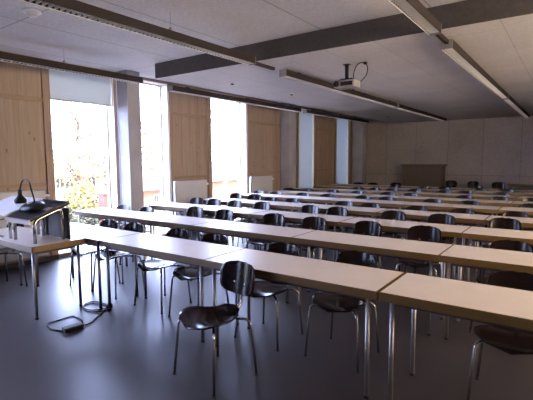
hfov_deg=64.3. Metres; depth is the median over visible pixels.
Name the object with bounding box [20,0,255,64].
ceiling light
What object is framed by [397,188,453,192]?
table
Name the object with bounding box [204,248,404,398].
table
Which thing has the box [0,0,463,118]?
ceiling
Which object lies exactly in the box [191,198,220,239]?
shell chair
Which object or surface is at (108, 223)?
shell chair
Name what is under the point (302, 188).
table
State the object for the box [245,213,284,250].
shell chair
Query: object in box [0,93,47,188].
trim
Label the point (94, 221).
hedge
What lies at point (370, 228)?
shell chair
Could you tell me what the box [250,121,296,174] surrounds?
trim
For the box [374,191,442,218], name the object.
table
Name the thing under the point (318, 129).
trim
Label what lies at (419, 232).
shell chair
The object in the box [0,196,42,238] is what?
panel
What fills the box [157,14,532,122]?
ceiling
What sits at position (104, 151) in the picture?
autumn tree
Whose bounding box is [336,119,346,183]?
roller blind
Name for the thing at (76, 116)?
autumn tree
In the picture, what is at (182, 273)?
shell chair
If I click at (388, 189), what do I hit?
shell chair
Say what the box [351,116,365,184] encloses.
column
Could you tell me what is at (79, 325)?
power adapter
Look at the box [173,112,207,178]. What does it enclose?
trim
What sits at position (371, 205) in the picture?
shell chair
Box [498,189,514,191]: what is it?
shell chair
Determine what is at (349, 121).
trim
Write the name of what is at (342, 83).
vent
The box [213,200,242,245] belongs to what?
shell chair
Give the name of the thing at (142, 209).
shell chair
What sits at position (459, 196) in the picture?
shell chair
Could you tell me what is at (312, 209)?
shell chair
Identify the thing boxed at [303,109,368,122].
ceiling light
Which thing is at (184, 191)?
panel radiator
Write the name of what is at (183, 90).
ceiling light
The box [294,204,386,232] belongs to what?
table
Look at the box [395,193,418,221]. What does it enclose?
shell chair
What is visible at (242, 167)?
window
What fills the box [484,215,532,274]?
table
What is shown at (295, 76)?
ceiling light
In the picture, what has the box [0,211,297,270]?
baseboard
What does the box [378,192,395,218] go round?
shell chair
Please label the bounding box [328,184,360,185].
table
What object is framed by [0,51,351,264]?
wall
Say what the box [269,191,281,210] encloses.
shell chair
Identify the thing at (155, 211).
ground
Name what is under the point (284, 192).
table
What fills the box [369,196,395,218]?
shell chair
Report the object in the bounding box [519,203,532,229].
shell chair
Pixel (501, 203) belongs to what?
table
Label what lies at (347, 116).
window
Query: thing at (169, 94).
trim
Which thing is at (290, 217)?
table
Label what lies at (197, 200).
shell chair
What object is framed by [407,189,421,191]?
shell chair
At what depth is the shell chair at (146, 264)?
4.57 m
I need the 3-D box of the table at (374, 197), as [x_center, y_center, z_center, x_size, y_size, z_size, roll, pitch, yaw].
[2.725,0.292,9.123,1.474,0.735,0.551,4,7,35]
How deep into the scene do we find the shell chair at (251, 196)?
9.33 m
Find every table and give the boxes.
[0,226,84,319]
[29,222,139,307]
[74,208,148,264]
[99,233,244,342]
[119,212,217,280]
[149,202,199,240]
[180,205,267,250]
[191,220,315,303]
[203,197,245,238]
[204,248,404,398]
[233,199,307,239]
[240,193,278,220]
[249,210,354,261]
[266,190,308,211]
[269,195,337,214]
[291,230,452,335]
[293,187,329,211]
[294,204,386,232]
[303,192,363,217]
[313,185,345,203]
[320,189,379,213]
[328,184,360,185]
[329,198,410,239]
[339,217,470,280]
[340,186,387,190]
[355,185,407,187]
[356,194,431,221]
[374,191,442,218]
[377,209,489,272]
[379,272,532,399]
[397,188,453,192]
[404,186,462,189]
[404,202,500,221]
[429,197,513,206]
[438,193,516,211]
[439,245,532,339]
[451,190,522,195]
[461,188,527,191]
[462,226,532,282]
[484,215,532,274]
[498,207,532,216]
[507,183,532,188]
[511,201,532,206]
[515,196,532,200]
[521,192,532,196]
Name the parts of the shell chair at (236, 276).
leg, seat, leg, leg, backrest, leg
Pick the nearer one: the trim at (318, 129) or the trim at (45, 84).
the trim at (45, 84)
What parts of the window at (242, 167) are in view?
frame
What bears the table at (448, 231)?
on the floor
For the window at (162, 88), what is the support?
in the wall at (22, 146)
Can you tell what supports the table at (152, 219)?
on the floor
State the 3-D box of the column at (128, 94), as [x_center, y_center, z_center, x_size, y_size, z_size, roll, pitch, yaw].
[-2.414,-0.704,7.562,0.295,3.080,0.270,4,7,35]
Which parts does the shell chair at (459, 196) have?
backrest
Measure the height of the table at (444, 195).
0.735 m
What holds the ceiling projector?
hanging from the ceiling at (413, 71)
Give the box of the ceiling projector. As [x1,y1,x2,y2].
[333,62,367,89]
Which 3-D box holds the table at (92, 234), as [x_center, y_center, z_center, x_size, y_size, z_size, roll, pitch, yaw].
[-2.160,0.720,5.027,1.474,0.735,0.551,4,7,35]
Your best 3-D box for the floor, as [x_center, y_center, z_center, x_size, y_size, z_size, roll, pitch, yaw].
[2.399,1.088,6.050,10.810,0.250,19.800,4,7,35]
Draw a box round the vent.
[340,81,351,85]
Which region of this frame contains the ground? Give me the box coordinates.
[146,205,225,232]
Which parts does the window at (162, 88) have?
frame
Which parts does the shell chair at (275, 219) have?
seat, backrest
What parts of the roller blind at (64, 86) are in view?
rail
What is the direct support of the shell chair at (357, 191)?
on the floor
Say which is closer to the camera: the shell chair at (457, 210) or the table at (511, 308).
the table at (511, 308)
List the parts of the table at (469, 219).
under frame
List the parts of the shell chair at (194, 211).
backrest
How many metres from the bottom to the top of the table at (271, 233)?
0.735 m
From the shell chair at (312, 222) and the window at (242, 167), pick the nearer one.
the shell chair at (312, 222)
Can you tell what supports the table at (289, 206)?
on the floor
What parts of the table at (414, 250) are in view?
leg, leg, under frame, leg, leg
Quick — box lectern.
[4,199,70,243]
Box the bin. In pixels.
[97,193,107,221]
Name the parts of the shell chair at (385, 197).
backrest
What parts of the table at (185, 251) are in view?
leg, leg, under frame, leg, leg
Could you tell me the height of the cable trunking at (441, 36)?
0.040 m
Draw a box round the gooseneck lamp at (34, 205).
[14,179,45,211]
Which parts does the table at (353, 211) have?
under frame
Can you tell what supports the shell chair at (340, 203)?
on the floor
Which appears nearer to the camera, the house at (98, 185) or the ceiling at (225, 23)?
the ceiling at (225, 23)
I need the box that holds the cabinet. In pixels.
[401,164,446,186]
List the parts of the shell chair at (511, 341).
leg, leg, seat, backrest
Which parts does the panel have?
tube leg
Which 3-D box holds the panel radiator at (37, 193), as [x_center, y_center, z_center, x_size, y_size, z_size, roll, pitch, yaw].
[-3.781,0.395,5.894,0.097,0.993,1.560,4,7,35]
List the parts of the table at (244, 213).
under frame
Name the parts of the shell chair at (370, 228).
backrest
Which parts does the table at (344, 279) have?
leg, leg, under frame, leg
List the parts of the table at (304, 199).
under frame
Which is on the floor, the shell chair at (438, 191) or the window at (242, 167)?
the shell chair at (438, 191)
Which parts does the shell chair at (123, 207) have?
backrest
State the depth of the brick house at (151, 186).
27.77 m
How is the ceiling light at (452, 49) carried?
attached to the ceiling at (413, 71)
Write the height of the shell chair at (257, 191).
0.790 m
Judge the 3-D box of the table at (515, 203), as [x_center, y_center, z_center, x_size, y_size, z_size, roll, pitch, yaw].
[5.131,0.445,7.406,1.474,0.735,0.551,4,7,35]
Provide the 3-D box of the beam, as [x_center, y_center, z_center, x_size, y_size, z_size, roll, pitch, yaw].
[1.920,-1.828,4.157,9.094,0.231,0.019,4,7,35]
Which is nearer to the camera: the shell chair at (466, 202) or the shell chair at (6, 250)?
the shell chair at (6, 250)
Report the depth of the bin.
13.92 m
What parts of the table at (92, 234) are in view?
leg, leg, leg, leg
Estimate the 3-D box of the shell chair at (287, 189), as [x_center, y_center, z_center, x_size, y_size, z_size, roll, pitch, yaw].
[0.469,0.087,11.079,0.486,0.790,0.546,4,7,36]
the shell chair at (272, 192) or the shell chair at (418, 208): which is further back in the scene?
the shell chair at (272, 192)
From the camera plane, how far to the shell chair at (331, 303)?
3.36 m
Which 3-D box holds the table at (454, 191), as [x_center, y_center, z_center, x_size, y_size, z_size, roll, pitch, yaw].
[5.271,0.169,10.227,1.474,0.735,0.551,4,7,35]
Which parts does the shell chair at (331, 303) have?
leg, leg, seat, leg, backrest, leg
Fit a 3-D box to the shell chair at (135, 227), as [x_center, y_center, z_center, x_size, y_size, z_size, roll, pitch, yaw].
[-1.738,0.690,5.026,0.486,0.790,0.546,4,7,36]
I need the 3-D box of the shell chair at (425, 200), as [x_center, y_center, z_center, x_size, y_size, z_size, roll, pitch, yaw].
[3.006,0.388,7.835,0.486,0.790,0.546,4,7,37]
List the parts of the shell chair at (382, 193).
backrest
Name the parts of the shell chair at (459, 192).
backrest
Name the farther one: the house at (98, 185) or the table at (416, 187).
the house at (98, 185)
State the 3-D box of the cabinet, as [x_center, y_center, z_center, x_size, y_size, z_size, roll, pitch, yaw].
[5.584,-0.608,15.121,1.460,1.330,0.500,4,7,35]
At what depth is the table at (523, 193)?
9.50 m
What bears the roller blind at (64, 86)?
attached to the window at (109, 110)
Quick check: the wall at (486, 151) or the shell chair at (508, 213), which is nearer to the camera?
the shell chair at (508, 213)
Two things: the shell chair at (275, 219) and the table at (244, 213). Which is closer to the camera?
the shell chair at (275, 219)
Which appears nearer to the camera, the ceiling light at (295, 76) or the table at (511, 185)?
the ceiling light at (295, 76)
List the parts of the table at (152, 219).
under frame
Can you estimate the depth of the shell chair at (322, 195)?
9.28 m
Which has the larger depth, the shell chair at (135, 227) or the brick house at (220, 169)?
the brick house at (220, 169)
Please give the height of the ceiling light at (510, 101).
0.113 m
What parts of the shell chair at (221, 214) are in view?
backrest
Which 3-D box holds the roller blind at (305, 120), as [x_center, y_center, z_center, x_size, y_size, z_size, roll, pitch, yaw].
[1.173,-1.250,12.911,0.048,2.938,0.918,4,7,35]
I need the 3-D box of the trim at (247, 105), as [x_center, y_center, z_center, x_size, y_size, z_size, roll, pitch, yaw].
[0.230,-1.078,11.499,0.035,3.030,2.450,4,7,35]
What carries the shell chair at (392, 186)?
on the floor
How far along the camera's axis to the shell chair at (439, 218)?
5.82 m
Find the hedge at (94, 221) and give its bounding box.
[69,206,103,244]
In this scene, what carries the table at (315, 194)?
on the floor
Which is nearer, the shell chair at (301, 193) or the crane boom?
the shell chair at (301, 193)
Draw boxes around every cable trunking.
[254,62,274,69]
[435,33,448,43]
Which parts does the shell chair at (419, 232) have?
seat, backrest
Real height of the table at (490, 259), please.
0.735 m
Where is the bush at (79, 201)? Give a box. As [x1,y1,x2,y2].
[62,180,99,224]
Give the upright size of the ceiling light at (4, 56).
0.303 m
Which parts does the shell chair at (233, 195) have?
backrest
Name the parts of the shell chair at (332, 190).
backrest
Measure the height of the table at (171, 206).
0.735 m
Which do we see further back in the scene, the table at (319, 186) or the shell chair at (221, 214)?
the table at (319, 186)
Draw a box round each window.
[49,80,117,254]
[116,80,170,234]
[212,92,246,220]
[301,108,313,203]
[347,116,348,183]
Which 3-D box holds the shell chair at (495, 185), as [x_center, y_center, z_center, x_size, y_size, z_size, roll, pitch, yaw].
[7.171,-0.153,13.143,0.486,0.790,0.546,2,6,27]
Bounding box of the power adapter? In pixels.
[47,301,112,332]
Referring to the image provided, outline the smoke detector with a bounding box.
[21,8,41,17]
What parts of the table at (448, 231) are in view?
under frame, leg, leg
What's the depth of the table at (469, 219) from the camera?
6.09 m
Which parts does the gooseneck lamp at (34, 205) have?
lamp shade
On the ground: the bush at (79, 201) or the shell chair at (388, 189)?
the bush at (79, 201)
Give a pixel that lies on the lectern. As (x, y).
(54, 216)
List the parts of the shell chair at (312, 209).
seat, backrest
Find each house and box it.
[53,150,106,208]
[143,166,159,206]
[212,161,236,197]
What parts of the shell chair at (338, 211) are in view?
seat, backrest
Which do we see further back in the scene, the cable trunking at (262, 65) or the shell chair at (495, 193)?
the shell chair at (495, 193)
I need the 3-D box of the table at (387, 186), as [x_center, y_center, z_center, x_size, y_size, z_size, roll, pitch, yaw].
[3.437,-0.057,12.658,1.474,0.735,0.551,4,7,35]
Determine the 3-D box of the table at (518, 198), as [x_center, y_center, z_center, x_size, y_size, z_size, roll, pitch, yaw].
[5.785,0.342,8.421,1.474,0.735,0.551,4,7,35]
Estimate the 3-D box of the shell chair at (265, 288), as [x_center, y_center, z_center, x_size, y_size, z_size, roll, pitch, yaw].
[0.040,0.807,3.719,0.486,0.790,0.546,4,7,36]
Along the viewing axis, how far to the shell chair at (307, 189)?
10.90 m
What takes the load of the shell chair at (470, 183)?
on the floor
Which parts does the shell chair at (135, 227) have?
leg, seat, leg, leg, backrest, leg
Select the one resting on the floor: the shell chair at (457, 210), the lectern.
the shell chair at (457, 210)
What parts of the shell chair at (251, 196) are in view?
backrest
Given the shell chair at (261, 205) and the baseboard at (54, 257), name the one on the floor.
the shell chair at (261, 205)
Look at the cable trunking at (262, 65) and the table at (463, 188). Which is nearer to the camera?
the cable trunking at (262, 65)
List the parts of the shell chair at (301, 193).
backrest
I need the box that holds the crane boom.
[215,161,236,197]
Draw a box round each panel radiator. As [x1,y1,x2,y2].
[0,190,49,262]
[173,180,208,215]
[249,175,273,209]
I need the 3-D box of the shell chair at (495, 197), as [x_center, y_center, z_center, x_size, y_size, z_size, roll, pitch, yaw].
[4.468,0.342,8.223,0.486,0.790,0.546,4,7,36]
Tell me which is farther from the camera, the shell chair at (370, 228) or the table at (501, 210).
the table at (501, 210)
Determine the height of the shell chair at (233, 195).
0.790 m
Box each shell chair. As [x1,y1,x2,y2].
[0,223,27,285]
[69,219,120,291]
[92,222,143,299]
[94,204,129,253]
[116,207,152,261]
[134,228,191,314]
[168,233,228,316]
[169,206,202,231]
[173,260,257,398]
[176,197,202,215]
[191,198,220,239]
[196,209,233,245]
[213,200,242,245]
[230,193,241,218]
[234,242,303,351]
[236,194,261,219]
[237,201,270,249]
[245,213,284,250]
[251,197,277,219]
[253,190,263,193]
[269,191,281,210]
[280,188,294,201]
[284,192,309,226]
[284,198,300,224]
[287,205,318,256]
[291,216,326,259]
[302,188,313,203]
[304,250,379,372]
[311,206,347,257]
[320,194,335,204]
[324,189,338,214]
[335,201,353,233]
[338,220,381,268]
[350,187,363,216]
[351,190,364,217]
[352,195,371,232]
[360,203,380,216]
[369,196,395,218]
[377,210,406,270]
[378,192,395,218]
[385,188,398,208]
[389,185,400,187]
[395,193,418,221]
[396,225,441,276]
[403,205,428,237]
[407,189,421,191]
[414,199,442,221]
[414,213,456,278]
[418,186,431,188]
[435,190,451,197]
[436,187,450,212]
[445,180,456,187]
[447,208,475,245]
[449,195,474,226]
[450,200,480,245]
[457,191,473,225]
[466,271,532,399]
[467,181,478,187]
[469,240,532,332]
[472,188,486,190]
[479,217,521,276]
[482,196,509,227]
[485,192,510,227]
[492,182,504,188]
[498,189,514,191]
[500,211,529,217]
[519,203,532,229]
[521,198,532,201]
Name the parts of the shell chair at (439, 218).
backrest, seat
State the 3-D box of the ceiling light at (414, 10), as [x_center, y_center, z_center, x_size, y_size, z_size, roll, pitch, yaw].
[0.181,-1.585,2.132,0.117,0.303,5.144,4,7,35]
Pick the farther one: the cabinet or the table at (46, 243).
the cabinet
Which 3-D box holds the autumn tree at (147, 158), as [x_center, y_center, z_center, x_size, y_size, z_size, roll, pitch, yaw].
[-4.968,-2.376,22.055,5.415,6.840,5.035,-1,6,-10]
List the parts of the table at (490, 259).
leg, leg, under frame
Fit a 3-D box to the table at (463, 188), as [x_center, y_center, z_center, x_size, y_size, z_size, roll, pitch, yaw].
[5.841,0.096,10.939,1.474,0.735,0.551,4,7,35]
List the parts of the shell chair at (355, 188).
backrest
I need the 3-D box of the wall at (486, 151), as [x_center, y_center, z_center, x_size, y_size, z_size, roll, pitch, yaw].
[8.071,-1.371,13.771,10.810,3.080,0.300,4,7,35]
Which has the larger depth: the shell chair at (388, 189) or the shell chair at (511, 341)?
the shell chair at (388, 189)
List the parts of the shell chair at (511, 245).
seat, backrest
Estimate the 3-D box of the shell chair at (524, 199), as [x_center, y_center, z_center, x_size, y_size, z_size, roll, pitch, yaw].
[4.921,0.371,7.899,0.486,0.790,0.546,3,7,32]
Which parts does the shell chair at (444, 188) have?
backrest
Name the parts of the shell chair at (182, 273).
leg, seat, leg, backrest, leg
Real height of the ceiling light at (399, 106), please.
0.113 m
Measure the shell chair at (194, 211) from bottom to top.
0.790 m
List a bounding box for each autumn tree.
[52,100,106,195]
[65,132,106,192]
[141,88,221,177]
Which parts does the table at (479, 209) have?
under frame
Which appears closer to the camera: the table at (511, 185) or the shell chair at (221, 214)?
the shell chair at (221, 214)
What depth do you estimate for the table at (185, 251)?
4.02 m
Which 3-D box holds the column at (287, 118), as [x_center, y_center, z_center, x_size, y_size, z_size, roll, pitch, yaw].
[0.604,-1.130,11.750,0.295,3.080,0.350,4,7,35]
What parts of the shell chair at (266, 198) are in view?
backrest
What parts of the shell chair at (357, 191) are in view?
backrest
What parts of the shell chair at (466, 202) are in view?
backrest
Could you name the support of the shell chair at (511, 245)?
on the floor
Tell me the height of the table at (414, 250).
0.735 m
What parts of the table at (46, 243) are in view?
leg, leg, under frame, leg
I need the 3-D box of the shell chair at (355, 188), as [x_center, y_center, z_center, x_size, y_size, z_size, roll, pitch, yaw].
[2.324,0.059,11.261,0.486,0.790,0.546,4,7,39]
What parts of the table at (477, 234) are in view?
leg, leg, under frame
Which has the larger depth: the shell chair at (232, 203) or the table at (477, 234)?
the shell chair at (232, 203)
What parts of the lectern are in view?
tube leg, tube leg, panel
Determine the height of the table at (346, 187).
0.735 m
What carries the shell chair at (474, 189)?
on the floor
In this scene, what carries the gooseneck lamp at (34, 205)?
on the lectern
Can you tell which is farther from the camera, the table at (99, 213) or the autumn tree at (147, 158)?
the autumn tree at (147, 158)
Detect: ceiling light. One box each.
[0,48,142,83]
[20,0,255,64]
[167,85,300,111]
[279,69,396,107]
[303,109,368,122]
[388,0,441,35]
[396,104,446,121]
[441,39,508,98]
[503,95,529,117]
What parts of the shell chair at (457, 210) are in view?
backrest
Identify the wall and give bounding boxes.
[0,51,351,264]
[366,116,532,189]
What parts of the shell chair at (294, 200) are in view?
backrest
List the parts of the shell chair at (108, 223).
leg, seat, leg, backrest, leg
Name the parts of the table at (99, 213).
under frame, leg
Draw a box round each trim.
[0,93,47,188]
[40,68,58,255]
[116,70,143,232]
[167,84,212,214]
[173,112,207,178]
[246,104,298,208]
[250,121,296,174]
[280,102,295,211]
[314,114,336,203]
[317,128,334,170]
[348,121,366,184]
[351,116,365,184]
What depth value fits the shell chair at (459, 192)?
9.87 m
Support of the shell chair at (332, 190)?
on the floor
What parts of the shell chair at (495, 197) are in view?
backrest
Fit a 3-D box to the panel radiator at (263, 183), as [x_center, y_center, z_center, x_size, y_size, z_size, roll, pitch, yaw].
[-0.125,-0.121,10.968,0.097,0.993,1.010,4,7,35]
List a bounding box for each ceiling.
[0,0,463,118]
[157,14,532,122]
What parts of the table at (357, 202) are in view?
under frame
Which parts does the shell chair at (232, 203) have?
backrest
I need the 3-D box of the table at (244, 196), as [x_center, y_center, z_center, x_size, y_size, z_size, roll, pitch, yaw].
[-0.164,0.247,9.760,0.864,0.735,0.551,4,7,35]
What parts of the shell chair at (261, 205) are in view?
seat, backrest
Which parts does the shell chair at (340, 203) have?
backrest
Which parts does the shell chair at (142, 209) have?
backrest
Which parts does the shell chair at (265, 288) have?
leg, leg, seat, leg, backrest, leg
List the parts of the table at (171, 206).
under frame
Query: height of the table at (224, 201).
0.735 m
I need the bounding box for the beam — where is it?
[155,0,532,78]
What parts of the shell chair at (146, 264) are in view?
leg, seat, leg, leg, backrest, leg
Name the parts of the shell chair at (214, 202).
seat, backrest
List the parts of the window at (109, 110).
sill, frame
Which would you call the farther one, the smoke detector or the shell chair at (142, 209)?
the shell chair at (142, 209)
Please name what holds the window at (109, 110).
in the wall at (22, 146)
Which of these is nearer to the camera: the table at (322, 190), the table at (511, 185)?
the table at (322, 190)
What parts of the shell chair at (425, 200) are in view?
backrest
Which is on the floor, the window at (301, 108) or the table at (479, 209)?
the table at (479, 209)
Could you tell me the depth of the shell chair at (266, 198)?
8.58 m
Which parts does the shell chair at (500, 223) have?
backrest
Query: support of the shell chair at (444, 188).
on the floor
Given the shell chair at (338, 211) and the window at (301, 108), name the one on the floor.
the shell chair at (338, 211)
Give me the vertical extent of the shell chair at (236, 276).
0.790 m
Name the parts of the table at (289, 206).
under frame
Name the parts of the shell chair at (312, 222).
seat, backrest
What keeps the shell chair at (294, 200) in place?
on the floor
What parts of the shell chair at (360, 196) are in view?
backrest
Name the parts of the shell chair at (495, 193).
backrest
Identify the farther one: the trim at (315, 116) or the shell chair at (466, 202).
the trim at (315, 116)
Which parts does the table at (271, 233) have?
under frame, leg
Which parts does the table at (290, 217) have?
under frame, leg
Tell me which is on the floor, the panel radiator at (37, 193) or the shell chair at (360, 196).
the shell chair at (360, 196)
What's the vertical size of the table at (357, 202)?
0.735 m
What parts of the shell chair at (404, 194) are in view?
backrest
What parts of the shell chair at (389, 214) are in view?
seat, backrest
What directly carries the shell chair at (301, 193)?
on the floor
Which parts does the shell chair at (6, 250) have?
leg, seat, leg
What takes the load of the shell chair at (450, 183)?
on the floor
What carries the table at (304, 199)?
on the floor
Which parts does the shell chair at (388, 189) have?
backrest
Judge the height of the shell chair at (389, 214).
0.790 m
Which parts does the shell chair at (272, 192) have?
backrest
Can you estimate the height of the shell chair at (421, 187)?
0.790 m
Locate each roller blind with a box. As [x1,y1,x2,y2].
[49,69,111,105]
[299,109,312,187]
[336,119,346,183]
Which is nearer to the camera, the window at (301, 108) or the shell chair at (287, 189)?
the shell chair at (287, 189)
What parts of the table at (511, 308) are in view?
leg, leg, under frame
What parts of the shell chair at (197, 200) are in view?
backrest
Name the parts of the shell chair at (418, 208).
backrest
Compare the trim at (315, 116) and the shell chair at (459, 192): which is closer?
the shell chair at (459, 192)
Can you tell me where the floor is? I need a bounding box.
[0,211,532,399]
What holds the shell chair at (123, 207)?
on the floor
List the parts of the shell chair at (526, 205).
backrest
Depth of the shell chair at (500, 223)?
5.42 m

